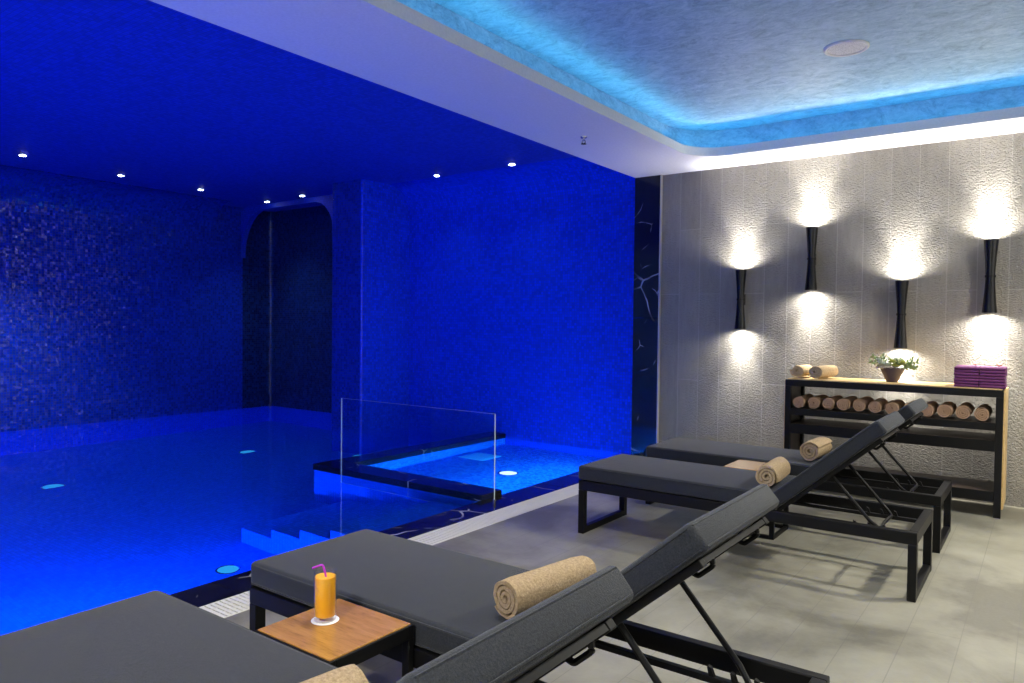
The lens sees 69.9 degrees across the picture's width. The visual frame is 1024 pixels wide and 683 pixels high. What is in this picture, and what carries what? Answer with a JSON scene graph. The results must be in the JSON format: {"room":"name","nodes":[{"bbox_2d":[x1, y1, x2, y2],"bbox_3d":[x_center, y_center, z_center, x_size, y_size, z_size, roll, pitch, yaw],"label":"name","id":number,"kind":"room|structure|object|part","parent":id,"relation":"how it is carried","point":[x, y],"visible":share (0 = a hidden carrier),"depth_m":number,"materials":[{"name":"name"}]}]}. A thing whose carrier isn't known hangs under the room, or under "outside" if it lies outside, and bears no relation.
{"room":"indoor spa pool","nodes":[
{"label":"indoor spa pool","id":0,"kind":"room"},
{"bbox_2d":[0,205,331,431],"bbox_3d":[-5.546,-0.470,7.047,2.900,3.210,9.600,2,2,36],"label":"wall","id":1,"kind":"structure","parent":0,"point":[101,321],"depth_m":10.30,"materials":[{"name":"blue tile"}]},
{"bbox_2d":[0,165,229,233],"bbox_3d":[-6.815,-1.771,7.337,0.450,0.450,8.600,2,2,36],"label":"trim","id":2,"kind":"structure","parent":1,"relation":"attached to","point":[21,189],"depth_m":9.53,"materials":[{"name":"blue tile"}]},
{"bbox_2d":[0,406,474,634],"bbox_3d":[-4.051,1.179,5.975,6.655,0.001,9.600,2,2,36],"label":"water","id":3,"kind":"object","parent":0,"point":[93,515],"visible":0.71,"depth_m":5.54,"materials":[{"name":"blue liquid"}]},
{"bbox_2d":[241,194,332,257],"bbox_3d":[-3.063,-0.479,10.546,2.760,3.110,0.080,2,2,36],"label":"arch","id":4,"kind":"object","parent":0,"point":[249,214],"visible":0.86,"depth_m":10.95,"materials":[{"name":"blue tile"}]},
{"bbox_2d":[0,0,575,211],"bbox_3d":[-4.001,-1.930,5.887,6.695,0.001,9.600,2,2,36],"label":"ceiling","id":5,"kind":"structure","parent":0,"point":[154,95],"depth_m":6.22,"materials":[{"name":"blue paint"}]},
{"bbox_2d":[389,157,634,219],"bbox_3d":[-0.090,-1.749,8.414,3.375,0.400,0.400,2,2,36],"label":"trim","id":6,"kind":"structure","parent":5,"relation":"attached to","point":[572,179],"depth_m":8.42,"materials":[{"name":"blue tile"}]},
{"bbox_2d":[332,179,409,432],"bbox_3d":[-1.753,0.450,9.562,0.560,5.090,1.080,2,2,36],"label":"wall pillar","id":7,"kind":"structure","parent":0,"point":[371,241],"depth_m":9.16,"materials":[{"name":"blue tile"}]},
{"bbox_2d":[315,470,475,501],"bbox_3d":[-0.256,2.076,7.223,1.975,1.788,2.620,2,2,36],"label":"wall","id":8,"kind":"structure","parent":0,"point":[315,470],"depth_m":6.08,"materials":[{"name":"blue tile"}]},
{"bbox_2d":[170,471,580,606],"bbox_3d":[-1.416,1.301,3.730,0.255,0.124,9.097,2,2,36],"label":"trim","id":9,"kind":"structure","parent":8,"relation":"attached to","point":[224,588],"depth_m":4.90,"materials":[{"name":"black stone"}]},
{"bbox_2d":[313,460,501,501],"bbox_3d":[-0.956,1.171,6.244,1.985,0.054,0.262,2,2,36],"label":"trim","id":10,"kind":"structure","parent":8,"relation":"on","point":[461,490],"depth_m":6.09,"materials":[{"name":"black stone"}]},
{"bbox_2d":[341,398,495,503],"bbox_3d":[-0.816,0.982,5.960,1.716,0.925,0.020,2,2,36],"label":"glass screen","id":11,"kind":"object","parent":8,"relation":"attached to","point":[494,499],"visible":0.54,"depth_m":5.58,"materials":[{"name":"glass"}]},
{"bbox_2d":[336,432,505,464],"bbox_3d":[-0.875,1.133,7.817,0.250,0.054,2.370,2,2,36],"label":"trim","id":12,"kind":"structure","parent":8,"relation":"on","point":[409,451],"depth_m":7.64,"materials":[{"name":"black stone"}]},
{"bbox_2d":[409,197,634,453],"bbox_3d":[0.004,0.492,8.631,3.375,5.090,0.001,2,2,36],"label":"wall","id":13,"kind":"structure","parent":0,"point":[523,317],"depth_m":8.49,"materials":[{"name":"blue tile"}]},
{"bbox_2d":[224,489,1023,682],"bbox_3d":[1.021,1.312,2.021,5.285,0.001,9.231,2,2,36],"label":"floor","id":14,"kind":"structure","parent":0,"point":[835,605],"depth_m":3.69,"materials":[{"name":"tile"}]},
{"bbox_2d":[0,566,633,682],"bbox_3d":[-0.600,0.864,1.683,1.942,0.877,0.605,2,2,36],"label":"sun lounger","id":15,"kind":"object","parent":14,"relation":"on","point":[156,636],"visible":1,"depth_m":1.92,"materials":[{"name":"grey fabric"}]},
{"bbox_2d":[0,590,369,682],"bbox_3d":[-0.875,0.904,1.885,1.261,0.092,0.593,2,2,36],"label":"seat cushion","id":16,"kind":"object","parent":15,"relation":"on","point":[156,636],"depth_m":2.02,"materials":[{"name":"grey fabric"}]},
{"bbox_2d":[300,664,368,682],"bbox_3d":[-0.477,0.803,1.548,0.117,0.121,0.362,2,2,42],"label":"rolled towel","id":17,"kind":"object","parent":15,"relation":"on","point":[351,673],"visible":1,"depth_m":1.64,"materials":[{"name":"beige fabric"}]},
{"bbox_2d":[396,566,632,682],"bbox_3d":[-0.169,0.696,1.362,0.580,0.516,0.593,2,2,36],"label":"cushion","id":18,"kind":"object","parent":15,"relation":"on","point":[529,645],"depth_m":1.19,"materials":[{"name":"grey fabric"}]},
{"bbox_3d":[-0.163,0.757,1.358,0.524,0.459,0.513,2,2,36],"label":"backrest frame","id":19,"kind":"part","parent":15,"relation":"part of","materials":[{"name":"black metal"}]},
{"bbox_3d":[0.126,0.577,1.358,0.063,0.057,0.014,2,2,36],"label":"handle","id":20,"kind":"part","parent":15,"relation":"part of","materials":[{"name":"black metal"}]},
{"bbox_2d":[254,599,413,676],"bbox_3d":[-0.539,1.077,2.227,0.345,0.426,0.328,2,2,36],"label":"side table","id":21,"kind":"object","parent":14,"relation":"on","point":[360,633],"visible":0.61,"depth_m":2.18,"materials":[{"name":"brown wood"}]},
{"bbox_2d":[311,615,338,625],"bbox_3d":[-0.578,0.861,2.264,0.085,0.002,0.085,2,2,36],"label":"coaster","id":22,"kind":"object","parent":21,"relation":"on","point":[334,619],"visible":0.8,"depth_m":2.26,"materials":[{"name":"white ceramic"}]},
{"bbox_2d":[314,572,336,623],"bbox_3d":[-0.577,0.783,2.262,0.069,0.153,0.069,2,2,36],"label":"juice glass","id":23,"kind":"object","parent":22,"relation":"on","point":[325,588],"visible":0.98,"depth_m":2.24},
{"bbox_2d":[312,564,326,576],"bbox_3d":[-0.584,0.758,2.258,0.064,0.148,0.016,0,1,-11],"label":"straw","id":24,"kind":"object","parent":23,"relation":"in","point":[319,565],"visible":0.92,"depth_m":2.25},
{"bbox_3d":[-0.322,1.101,2.258,0.030,0.380,0.022,2,2,36],"label":"leg","id":25,"kind":"part","parent":21,"relation":"part of","materials":[{"name":"black metal"}]},
{"bbox_2d":[199,483,578,617],"bbox_3d":[-1.230,1.277,3.593,0.205,0.063,9.099,2,2,36],"label":"drain grating","id":26,"kind":"object","parent":14,"relation":"in","point":[236,604],"visible":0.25,"depth_m":4.84,"materials":[{"name":"white plastic"}]},
{"bbox_2d":[249,484,829,682],"bbox_3d":[-0.041,0.851,2.443,1.942,0.877,0.605,2,2,36],"label":"sun lounger","id":27,"kind":"object","parent":14,"relation":"on","point":[447,595],"visible":0.66,"depth_m":2.35,"materials":[{"name":"grey fabric"}]},
{"bbox_3d":[-0.967,1.131,2.780,0.040,0.281,0.045,2,2,36],"label":"leg","id":28,"kind":"part","parent":27,"relation":"part of","materials":[{"name":"black metal"}]},
{"bbox_2d":[251,529,529,653],"bbox_3d":[-0.316,0.892,2.646,1.261,0.092,0.593,2,2,36],"label":"seat cushion","id":29,"kind":"object","parent":27,"relation":"on","point":[447,595],"depth_m":2.62,"materials":[{"name":"grey fabric"}]},
{"bbox_3d":[-0.038,0.978,2.442,1.930,0.062,0.605,2,2,36],"label":"frame","id":30,"kind":"part","parent":27,"relation":"part of","materials":[{"name":"black metal"}]},
{"bbox_2d":[493,555,596,618],"bbox_3d":[0.114,0.790,2.370,0.372,0.122,0.116,-1,2,-44],"label":"rolled towel","id":31,"kind":"object","parent":27,"relation":"on","point":[513,595],"visible":0.91,"depth_m":2.28,"materials":[{"name":"beige fabric"}]},
{"bbox_2d":[574,484,778,640],"bbox_3d":[0.390,0.684,2.123,0.580,0.516,0.593,2,2,36],"label":"cushion","id":32,"kind":"object","parent":27,"relation":"on","point":[699,542],"depth_m":1.83,"materials":[{"name":"grey fabric"}]},
{"bbox_3d":[0.396,0.745,2.119,0.524,0.459,0.513,2,2,36],"label":"backrest frame","id":33,"kind":"part","parent":27,"relation":"part of","materials":[{"name":"black metal"}]},
{"bbox_3d":[0.480,0.569,1.841,0.063,0.057,0.014,2,2,36],"label":"handle","id":34,"kind":"part","parent":27,"relation":"part of","materials":[{"name":"black metal"}]},
{"bbox_3d":[0.685,0.564,2.119,0.063,0.057,0.014,2,2,36],"label":"handle","id":35,"kind":"part","parent":27,"relation":"part of","materials":[{"name":"black metal"}]},
{"bbox_2d":[578,411,932,602],"bbox_3d":[1.382,0.818,4.400,1.942,0.877,0.605,2,2,36],"label":"sun lounger","id":36,"kind":"object","parent":14,"relation":"on","point":[705,487],"visible":0.92,"depth_m":4.18,"materials":[{"name":"grey fabric"}]},
{"bbox_3d":[0.456,1.098,4.737,0.040,0.281,0.045,2,2,36],"label":"leg","id":37,"kind":"part","parent":36,"relation":"part of","materials":[{"name":"black metal"}]},
{"bbox_3d":[0.788,1.090,5.189,0.040,0.281,0.045,2,2,36],"label":"leg","id":38,"kind":"part","parent":36,"relation":"part of","materials":[{"name":"black metal"}]},
{"bbox_2d":[579,454,795,509],"bbox_3d":[1.107,0.859,4.603,1.261,0.092,0.593,2,2,36],"label":"seat cushion","id":39,"kind":"object","parent":36,"relation":"on","point":[714,485],"depth_m":4.48,"materials":[{"name":"grey fabric"}]},
{"bbox_3d":[1.386,0.945,4.399,1.930,0.062,0.605,2,2,36],"label":"frame","id":40,"kind":"part","parent":36,"relation":"part of","materials":[{"name":"black metal"}]},
{"bbox_2d":[755,457,790,486],"bbox_3d":[1.510,0.748,4.227,0.125,0.123,0.342,2,2,32],"label":"rolled towel","id":41,"kind":"object","parent":36,"relation":"on","point":[776,469],"visible":0.99,"depth_m":4.10,"materials":[{"name":"beige fabric"}]},
{"bbox_3d":[1.819,0.712,4.076,0.524,0.459,0.513,2,2,36],"label":"backrest frame","id":42,"kind":"part","parent":36,"relation":"part of","materials":[{"name":"black metal"}]},
{"bbox_2d":[773,411,904,506],"bbox_3d":[1.814,0.651,4.080,0.580,0.516,0.593,2,2,36],"label":"cushion","id":43,"kind":"object","parent":36,"relation":"on","point":[788,491],"depth_m":3.86,"materials":[{"name":"grey fabric"}]},
{"bbox_3d":[1.904,0.536,3.798,0.063,0.057,0.014,2,2,36],"label":"handle","id":44,"kind":"part","parent":36,"relation":"part of","materials":[{"name":"black metal"}]},
{"bbox_3d":[2.108,0.531,4.076,0.063,0.057,0.014,2,2,36],"label":"handle","id":45,"kind":"part","parent":36,"relation":"part of","materials":[{"name":"black metal"}]},
{"bbox_3d":[1.979,1.142,3.619,0.040,0.281,0.045,2,2,36],"label":"leg","id":46,"kind":"part","parent":36,"relation":"part of","materials":[{"name":"black metal"}]},
{"bbox_3d":[2.311,1.135,4.070,0.040,0.281,0.045,2,2,36],"label":"leg","id":47,"kind":"part","parent":36,"relation":"part of","materials":[{"name":"black metal"}]},
{"bbox_2d":[723,459,789,539],"bbox_3d":[1.612,1.035,4.851,0.345,0.426,0.328,2,2,36],"label":"side table","id":48,"kind":"object","parent":14,"relation":"on","point":[740,464],"visible":0.34,"depth_m":4.81,"materials":[{"name":"brown wood"}]},
{"bbox_3d":[1.648,1.064,4.635,0.030,0.380,0.022,2,2,36],"label":"leg","id":49,"kind":"part","parent":48,"relation":"part of","materials":[{"name":"black metal"}]},
{"bbox_3d":[1.829,1.060,4.881,0.030,0.380,0.022,2,2,36],"label":"leg","id":50,"kind":"part","parent":48,"relation":"part of","materials":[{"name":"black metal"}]},
{"bbox_2d":[645,398,951,552],"bbox_3d":[1.962,0.805,5.190,1.942,0.877,0.605,2,2,36],"label":"sun lounger","id":51,"kind":"object","parent":14,"relation":"on","point":[716,453],"visible":0.66,"depth_m":4.96,"materials":[{"name":"grey fabric"}]},
{"bbox_2d":[646,437,828,475],"bbox_3d":[1.688,0.846,5.392,1.261,0.092,0.593,2,2,36],"label":"seat cushion","id":52,"kind":"object","parent":51,"relation":"on","point":[716,453],"depth_m":5.34,"materials":[{"name":"grey fabric"}]},
{"bbox_2d":[800,437,831,460],"bbox_3d":[2.093,0.735,5.034,0.130,0.130,0.332,2,2,38],"label":"rolled towel","id":53,"kind":"object","parent":51,"relation":"on","point":[813,449],"visible":1,"depth_m":4.93,"materials":[{"name":"beige fabric"}]},
{"bbox_3d":[1.966,0.932,5.189,1.930,0.062,0.605,2,2,36],"label":"frame","id":54,"kind":"part","parent":51,"relation":"part of","materials":[{"name":"black metal"}]},
{"bbox_3d":[2.400,0.699,4.865,0.524,0.459,0.513,2,2,36],"label":"backrest frame","id":55,"kind":"part","parent":51,"relation":"part of","materials":[{"name":"black metal"}]},
{"bbox_2d":[893,398,927,429],"bbox_3d":[2.394,0.638,4.870,0.580,0.516,0.593,2,2,36],"label":"cushion","id":56,"kind":"object","parent":51,"relation":"on","point":[910,411],"depth_m":4.54,"materials":[{"name":"grey fabric"}]},
{"bbox_3d":[2.560,1.129,4.409,0.040,0.281,0.045,2,2,36],"label":"leg","id":57,"kind":"part","parent":51,"relation":"part of","materials":[{"name":"black metal"}]},
{"bbox_3d":[2.891,1.121,4.860,0.040,0.281,0.045,2,2,36],"label":"leg","id":58,"kind":"part","parent":51,"relation":"part of","materials":[{"name":"black metal"}]},
{"bbox_2d":[784,376,1008,518],"bbox_3d":[2.996,0.779,5.808,1.529,0.921,0.444,2,2,36],"label":"towel shelf","id":59,"kind":"object","parent":14,"relation":"on","point":[796,425],"visible":0.72,"depth_m":5.56,"materials":[{"name":"black metal"}]},
{"bbox_3d":[2.290,0.795,6.080,0.045,0.860,0.040,2,2,36],"label":"leg","id":60,"kind":"part","parent":59,"relation":"part of","materials":[{"name":"black metal"}]},
{"bbox_3d":[2.407,0.763,6.242,0.008,0.799,0.361,2,2,36],"label":"panel","id":61,"kind":"part","parent":59,"relation":"part of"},
{"bbox_2d":[790,364,811,376],"bbox_3d":[2.453,0.246,6.187,0.117,0.097,0.302,2,2,38],"label":"rolled towel","id":62,"kind":"object","parent":59,"relation":"on","point":[799,370],"visible":0.98,"depth_m":6.08,"materials":[{"name":"beige fabric"}]},
{"bbox_3d":[2.527,0.790,6.403,0.045,0.860,0.040,2,2,36],"label":"leg","id":63,"kind":"part","parent":59,"relation":"part of","materials":[{"name":"black metal"}]},
{"bbox_2d":[792,394,813,407],"bbox_3d":[2.455,0.497,6.160,0.098,0.095,0.342,2,2,36],"label":"rolled towel","id":64,"kind":"object","parent":59,"relation":"on","point":[801,401],"visible":0.91,"depth_m":6.04,"materials":[{"name":"beige fabric"}]},
{"bbox_2d":[808,395,827,408],"bbox_3d":[2.559,0.500,6.097,0.092,0.096,0.342,2,2,36],"label":"rolled towel","id":65,"kind":"object","parent":59,"relation":"on","point":[814,402],"visible":0.89,"depth_m":5.98,"materials":[{"name":"beige fabric"}]},
{"bbox_2d":[809,365,837,377],"bbox_3d":[2.586,0.249,6.073,0.322,0.102,0.114,-1,2,-44],"label":"rolled towel","id":66,"kind":"object","parent":59,"relation":"on","point":[825,371],"visible":1,"depth_m":5.99,"materials":[{"name":"beige fabric"}]},
{"bbox_2d":[822,395,842,409],"bbox_3d":[2.650,0.499,6.029,0.095,0.099,0.342,2,2,37],"label":"rolled towel","id":67,"kind":"object","parent":59,"relation":"on","point":[830,402],"visible":0.88,"depth_m":5.91,"materials":[{"name":"beige fabric"}]},
{"bbox_2d":[837,396,857,409],"bbox_3d":[2.733,0.499,5.953,0.098,0.095,0.342,2,2,37],"label":"rolled towel","id":68,"kind":"object","parent":59,"relation":"on","point":[845,403],"visible":0.92,"depth_m":5.83,"materials":[{"name":"beige fabric"}]},
{"bbox_2d":[853,396,873,410],"bbox_3d":[2.837,0.501,5.902,0.096,0.098,0.342,2,2,37],"label":"rolled towel","id":69,"kind":"object","parent":59,"relation":"on","point":[860,404],"visible":0.9,"depth_m":5.78,"materials":[{"name":"beige fabric"}]},
{"bbox_2d":[868,397,887,412],"bbox_3d":[2.922,0.504,5.833,0.096,0.100,0.342,2,2,36],"label":"rolled towel","id":70,"kind":"object","parent":59,"relation":"on","point":[877,405],"visible":0.98,"depth_m":5.71,"materials":[{"name":"beige fabric"}]},
{"bbox_2d":[867,353,918,381],"bbox_3d":[3.009,0.205,5.778,0.358,0.227,0.232,2,2,36],"label":"potted plant","id":71,"kind":"object","parent":59,"relation":"on","point":[891,374],"visible":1,"depth_m":5.74,"materials":[{"name":"green plant"}]},
{"bbox_3d":[3.002,0.264,5.779,0.176,0.110,0.176,2,2,36],"label":"pot","id":72,"kind":"part","parent":71,"relation":"part of","materials":[{"name":"ceramic"}]},
{"bbox_3d":[2.998,0.727,5.808,1.415,0.075,0.437,2,2,36],"label":"shelf","id":73,"kind":"part","parent":59,"relation":"part of","materials":[{"name":"black wood"}]},
{"bbox_3d":[2.999,0.590,5.804,1.415,0.050,0.437,2,2,36],"label":"shelf","id":74,"kind":"part","parent":59,"relation":"part of","materials":[{"name":"black wood"}]},
{"bbox_2d":[885,399,904,413],"bbox_3d":[3.013,0.513,5.758,0.100,0.097,0.342,2,2,36],"label":"rolled towel","id":75,"kind":"object","parent":59,"relation":"on","point":[891,406],"visible":0.9,"depth_m":5.64,"materials":[{"name":"beige fabric"}]},
{"bbox_3d":[3.002,0.353,5.798,1.505,0.053,0.441,2,2,36],"label":"frame","id":76,"kind":"part","parent":59,"relation":"part of","materials":[{"name":"black wood"}]},
{"bbox_3d":[2.994,1.089,5.816,1.415,0.070,0.437,2,2,36],"label":"shelf","id":77,"kind":"part","parent":59,"relation":"part of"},
{"bbox_2d":[921,401,938,416],"bbox_3d":[3.200,0.516,5.612,0.096,0.100,0.342,2,2,37],"label":"rolled towel","id":78,"kind":"object","parent":59,"relation":"on","point":[932,407],"visible":0.88,"depth_m":5.48,"materials":[{"name":"beige fabric"}]},
{"bbox_2d":[937,401,956,416],"bbox_3d":[3.296,0.513,5.543,0.102,0.097,0.342,2,2,36],"label":"rolled towel","id":79,"kind":"object","parent":59,"relation":"on","point":[945,409],"visible":1,"depth_m":5.42,"materials":[{"name":"beige fabric"}]},
{"bbox_2d":[955,402,974,418],"bbox_3d":[3.394,0.515,5.478,0.103,0.100,0.342,2,2,36],"label":"rolled towel","id":80,"kind":"object","parent":59,"relation":"on","point":[965,409],"visible":1,"depth_m":5.36,"materials":[{"name":"beige fabric"}]},
{"bbox_2d":[954,383,979,387],"bbox_3d":[3.397,0.320,5.452,0.156,0.020,0.305,2,2,36],"label":"folded towel","id":81,"kind":"object","parent":59,"relation":"on","point":[956,385],"visible":0.7,"depth_m":5.33,"materials":[{"name":"purple fabric"}]},
{"bbox_2d":[954,381,978,384],"bbox_3d":[3.396,0.299,5.454,0.156,0.020,0.305,2,2,36],"label":"folded towel","id":82,"kind":"object","parent":81,"relation":"on","point":[955,382],"visible":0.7,"depth_m":5.33,"materials":[{"name":"purple fabric"}]},
{"bbox_2d":[954,378,978,381],"bbox_3d":[3.397,0.278,5.452,0.156,0.020,0.308,2,2,36],"label":"folded towel","id":83,"kind":"object","parent":82,"relation":"on","point":[955,379],"visible":0.73,"depth_m":5.33,"materials":[{"name":"purple fabric"}]},
{"bbox_2d":[954,375,979,378],"bbox_3d":[3.399,0.257,5.451,0.156,0.020,0.304,2,2,36],"label":"folded towel","id":84,"kind":"object","parent":83,"relation":"on","point":[955,376],"visible":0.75,"depth_m":5.34,"materials":[{"name":"purple fabric"}]},
{"bbox_2d":[954,372,979,375],"bbox_3d":[3.396,0.235,5.452,0.156,0.020,0.305,2,2,36],"label":"folded towel","id":85,"kind":"object","parent":84,"relation":"on","point":[955,373],"visible":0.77,"depth_m":5.33,"materials":[{"name":"purple fabric"}]},
{"bbox_2d":[954,369,979,372],"bbox_3d":[3.399,0.214,5.453,0.156,0.020,0.305,2,2,36],"label":"folded towel","id":86,"kind":"object","parent":85,"relation":"on","point":[955,370],"visible":0.76,"depth_m":5.33,"materials":[{"name":"purple fabric"}]},
{"bbox_2d":[954,365,981,369],"bbox_3d":[3.398,0.193,5.448,0.156,0.020,0.305,2,2,36],"label":"folded towel","id":87,"kind":"object","parent":86,"relation":"on","point":[964,367],"visible":0.98,"depth_m":5.35,"materials":[{"name":"purple fabric"}]},
{"bbox_2d":[974,404,992,420],"bbox_3d":[3.480,0.521,5.404,0.097,0.100,0.342,2,2,37],"label":"rolled towel","id":88,"kind":"object","parent":59,"relation":"on","point":[983,412],"visible":1,"depth_m":5.28,"materials":[{"name":"beige fabric"}]},
{"bbox_2d":[979,384,1006,388],"bbox_3d":[3.524,0.324,5.355,0.156,0.020,0.304,2,2,36],"label":"folded towel","id":89,"kind":"object","parent":59,"relation":"on","point":[980,386],"visible":0.75,"depth_m":5.24,"materials":[{"name":"purple fabric"}]},
{"bbox_2d":[979,381,1006,385],"bbox_3d":[3.524,0.303,5.361,0.156,0.020,0.304,2,2,36],"label":"folded towel","id":90,"kind":"object","parent":89,"relation":"on","point":[980,383],"visible":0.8,"depth_m":5.25,"materials":[{"name":"purple fabric"}]},
{"bbox_2d":[979,378,1006,382],"bbox_3d":[3.523,0.281,5.361,0.156,0.020,0.307,2,2,36],"label":"folded towel","id":91,"kind":"object","parent":90,"relation":"on","point":[980,380],"visible":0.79,"depth_m":5.25,"materials":[{"name":"purple fabric"}]},
{"bbox_2d":[979,376,1006,379],"bbox_3d":[3.523,0.260,5.361,0.156,0.020,0.304,2,2,36],"label":"folded towel","id":92,"kind":"object","parent":91,"relation":"on","point":[980,377],"visible":0.76,"depth_m":5.24,"materials":[{"name":"purple fabric"}]},
{"bbox_2d":[980,372,1007,376],"bbox_3d":[3.526,0.239,5.357,0.156,0.020,0.305,2,2,36],"label":"folded towel","id":93,"kind":"object","parent":92,"relation":"on","point":[981,374],"visible":0.74,"depth_m":5.24,"materials":[{"name":"purple fabric"}]},
{"bbox_2d":[980,370,1007,373],"bbox_3d":[3.525,0.218,5.354,0.156,0.020,0.305,2,2,36],"label":"folded towel","id":94,"kind":"object","parent":93,"relation":"on","point":[981,371],"visible":0.77,"depth_m":5.23,"materials":[{"name":"purple fabric"}]},
{"bbox_2d":[980,366,1007,370],"bbox_3d":[3.526,0.197,5.356,0.156,0.020,0.304,2,2,36],"label":"folded towel","id":95,"kind":"object","parent":94,"relation":"on","point":[991,368],"visible":0.99,"depth_m":5.26,"materials":[{"name":"purple fabric"}]},
{"bbox_3d":[3.466,0.829,5.216,0.045,0.860,0.040,2,2,36],"label":"leg","id":96,"kind":"part","parent":59,"relation":"part of","materials":[{"name":"wood"}]},
{"bbox_3d":[3.615,0.772,5.370,0.014,0.851,0.406,2,2,36],"label":"panel","id":97,"kind":"part","parent":59,"relation":"part of","materials":[{"name":"brown wood"}]},
{"bbox_2d":[396,0,1023,146],"bbox_3d":[0.979,-1.667,2.014,4.585,0.225,8.350,2,2,36],"label":"ceiling","id":98,"kind":"structure","parent":0,"point":[695,73],"depth_m":4.71,"materials":[{"name":"paint"}]},
{"bbox_2d":[823,39,869,56],"bbox_3d":[2.082,-1.824,4.559,0.264,0.014,0.264,2,2,36],"label":"ceiling speaker","id":99,"kind":"object","parent":98,"relation":"attached to","point":[844,48],"visible":1,"depth_m":4.55,"materials":[{"name":"white paint"}]},
{"bbox_2d":[827,42,865,54],"bbox_3d":[2.082,-1.826,4.558,0.224,0.007,0.224,2,2,36],"label":"grille","id":100,"kind":"object","parent":99,"relation":"attached to","point":[837,48],"depth_m":4.55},
{"bbox_2d":[659,132,1023,507],"bbox_3d":[3.758,-0.385,5.710,5.520,3.310,0.200,2,2,36],"label":"wall","id":101,"kind":"structure","parent":0,"point":[923,215],"depth_m":6.26,"materials":[{"name":"stone"}]},
{"bbox_2d":[149,0,1023,177],"bbox_3d":[0.855,-1.701,2.031,5.705,0.360,9.131,2,2,36],"label":"ceiling","id":102,"kind":"structure","parent":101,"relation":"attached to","point":[391,44],"depth_m":4.63,"materials":[{"name":"paint"}]},
{"bbox_2d":[580,136,586,144],"bbox_3d":[0.567,-1.588,5.787,0.056,0.058,0.056,2,2,36],"label":"sprinkler","id":103,"kind":"object","parent":102,"relation":"attached to","point":[581,137],"visible":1,"depth_m":5.78,"materials":[{"name":"metal"}]},
{"bbox_2d":[631,175,659,456],"bbox_3d":[1.419,-0.233,7.443,0.277,2.829,0.280,2,2,36],"label":"column","id":104,"kind":"structure","parent":101,"relation":"attached to","point":[647,189],"depth_m":7.33,"materials":[{"name":"black stone"}]},
{"bbox_2d":[656,175,662,442],"bbox_3d":[1.460,-0.228,7.256,0.010,2.829,0.034,2,2,36],"label":"trim","id":105,"kind":"structure","parent":101,"relation":"attached to","point":[661,176],"depth_m":7.25,"materials":[{"name":"metal"}]},
{"bbox_2d":[734,270,746,328],"bbox_3d":[2.103,-0.385,6.722,0.100,0.540,0.129,2,2,36],"label":"wall sconce","id":106,"kind":"object","parent":101,"relation":"attached to","point":[740,274],"visible":1,"depth_m":6.68,"materials":[{"name":"black metal"}]},
{"bbox_2d":[805,227,817,289],"bbox_3d":[2.602,-0.717,6.350,0.100,0.540,0.129,2,2,36],"label":"wall sconce","id":107,"kind":"object","parent":101,"relation":"attached to","point":[811,232],"visible":1,"depth_m":6.31,"materials":[{"name":"black metal"}]},
{"bbox_2d":[894,280,908,347],"bbox_3d":[3.164,-0.219,5.945,0.100,0.545,0.129,2,2,36],"label":"wall sconce","id":108,"kind":"object","parent":101,"relation":"attached to","point":[900,341],"visible":1,"depth_m":5.90,"materials":[{"name":"black metal"}]},
{"bbox_2d":[982,239,998,312],"bbox_3d":[3.650,-0.496,5.583,0.100,0.555,0.129,2,2,36],"label":"wall sconce","id":109,"kind":"object","parent":101,"relation":"attached to","point":[989,305],"visible":1,"depth_m":5.54,"materials":[{"name":"black metal"}]},
{"bbox_3d":[-0.109,1.387,7.227,1.775,0.407,2.420,2,2,36],"label":"floor","id":110,"kind":"structure","parent":0,"visible":0},
{"bbox_2d":[367,438,630,493],"bbox_3d":[-0.083,1.183,7.230,1.745,0.001,2.380,2,2,36],"label":"pool","id":111,"kind":"object","parent":110,"relation":"in","point":[519,464],"visible":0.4,"depth_m":7.12,"materials":[{"name":"blue liquid"}]}
]}

